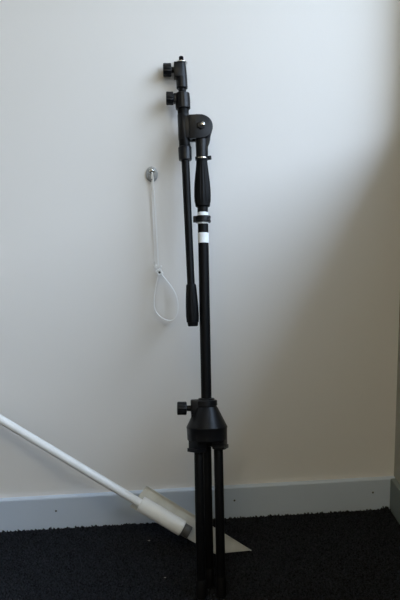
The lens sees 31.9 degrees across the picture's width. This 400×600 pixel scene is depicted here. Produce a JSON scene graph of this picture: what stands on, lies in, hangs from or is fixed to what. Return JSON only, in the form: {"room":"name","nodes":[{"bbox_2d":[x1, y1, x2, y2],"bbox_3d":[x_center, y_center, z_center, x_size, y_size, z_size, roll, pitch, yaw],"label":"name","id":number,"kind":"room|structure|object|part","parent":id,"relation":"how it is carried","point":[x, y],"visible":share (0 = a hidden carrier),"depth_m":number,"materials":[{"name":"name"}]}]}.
{"room":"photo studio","nodes":[
{"label":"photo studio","id":0,"kind":"room"},
{"bbox_2d":[0,0,399,497],"bbox_3d":[-1.242,-0.724,1.350,3.700,2.550,0.200,-2,12,-3],"label":"wall","id":1,"kind":"structure","parent":0,"point":[301,98],"depth_m":1.46,"materials":[{"name":"paint"}]},
{"bbox_2d":[146,166,157,181],"bbox_3d":[-0.098,-0.255,1.420,0.024,0.031,0.010,-2,12,-3],"label":"hook","id":2,"kind":"object","parent":1,"relation":"attached to","point":[149,170],"depth_m":1.42,"materials":[{"name":"metal"}]},
{"bbox_2d":[151,172,158,267],"bbox_3d":[-0.093,-0.162,1.434,0.011,0.197,0.009,-2,12,-3],"label":"cable tie","id":3,"kind":"object","parent":2,"relation":"hanging from","point":[152,176],"visible":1,"depth_m":1.43,"materials":[{"name":"white plastic"}]},
{"bbox_2d":[154,266,177,320],"bbox_3d":[-0.072,-0.014,1.463,0.052,0.118,0.008,-2,12,-3],"label":"cable tie","id":4,"kind":"object","parent":3,"relation":"hanging from","point":[159,272],"visible":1,"depth_m":1.46,"materials":[{"name":"white plastic"}]},
{"bbox_2d":[0,476,394,531],"bbox_3d":[-1.201,0.507,1.503,3.300,0.076,0.013,-2,12,-3],"label":"baseboard","id":5,"kind":"structure","parent":1,"relation":"attached to","point":[350,494],"depth_m":1.57,"materials":[{"name":"paint"}]},
{"bbox_2d":[0,506,399,599],"bbox_3d":[-1.072,0.977,-0.329,3.700,0.112,4.200,-2,12,-3],"label":"floor","id":6,"kind":"structure","parent":0,"point":[347,555],"depth_m":1.41,"materials":[{"name":"carpet"}]},
{"bbox_2d":[0,414,250,553],"bbox_3d":[-0.252,0.324,1.446,0.710,0.395,0.051,1,12,11],"label":"pole","id":7,"kind":"object","parent":6,"relation":"on","point":[150,503],"visible":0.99,"depth_m":1.43,"materials":[{"name":"metal"}]},
{"bbox_3d":[-0.358,0.279,1.445,0.499,0.299,0.017,1,12,10],"label":"rod","id":8,"kind":"part","parent":7,"relation":"part of","materials":[{"name":"white metal"}]},
{"bbox_3d":[-0.020,0.454,1.444,0.247,0.130,0.029,0,12,9],"label":"mounting plate","id":9,"kind":"part","parent":7,"relation":"part of","materials":[{"name":"white plastic"}]},
{"bbox_2d":[163,56,228,599],"bbox_3d":[-0.004,0.037,1.332,0.095,0.992,0.309,-2,12,-4],"label":"microphone stand","id":10,"kind":"object","parent":6,"relation":"on","point":[206,427],"visible":1,"depth_m":1.33,"materials":[{"name":"black metal"}]},
{"bbox_3d":[-0.064,-0.450,1.369,0.016,0.026,0.026,-1,-4,-3],"label":"swivel knob","id":11,"kind":"part","parent":10,"relation":"part of","materials":[{"name":"black plastic"}]},
{"bbox_3d":[-0.059,-0.393,1.365,0.014,0.026,0.026,-1,-4,-3],"label":"clamp knob","id":12,"kind":"part","parent":10,"relation":"part of","materials":[{"name":"black plastic"}]},
{"bbox_3d":[-0.034,0.205,1.326,0.019,0.026,0.025,-1,-4,-3],"label":"height knob","id":13,"kind":"part","parent":10,"relation":"part of","materials":[{"name":"black plastic"}]},
{"bbox_3d":[-0.023,-0.150,1.351,0.022,0.252,0.016,-1,-4,-3],"label":"boom rod","id":14,"kind":"part","parent":10,"relation":"part of","materials":[{"name":"black metal"}]},
{"bbox_3d":[0.000,0.401,1.301,0.017,0.289,0.017,-1,-4,-3],"label":"leg","id":15,"kind":"part","parent":10,"relation":"part of","materials":[{"name":"black metal"}]},
{"bbox_3d":[0.015,0.398,1.338,0.017,0.279,0.017,-1,-4,-3],"label":"leg","id":16,"kind":"part","parent":10,"relation":"part of","materials":[{"name":"black metal"}]},
{"bbox_3d":[0.037,0.399,1.309,0.017,0.286,0.017,-1,-4,-3],"label":"leg","id":17,"kind":"part","parent":10,"relation":"part of","materials":[{"name":"black metal"}]},
{"bbox_2d":[394,303,399,482],"bbox_3d":[0.587,-0.382,-0.501,0.100,2.550,3.800,-2,12,-3],"label":"wall","id":18,"kind":"structure","parent":0,"point":[397,427],"depth_m":1.56,"materials":[{"name":"grey paint"}]},
{"bbox_2d":[390,478,399,523],"bbox_3d":[0.566,0.831,-0.253,0.012,0.076,3.788,-2,12,-3],"label":"baseboard","id":19,"kind":"structure","parent":18,"relation":"attached to","point":[394,484],"depth_m":1.56,"materials":[{"name":"grey paint"}]}
]}

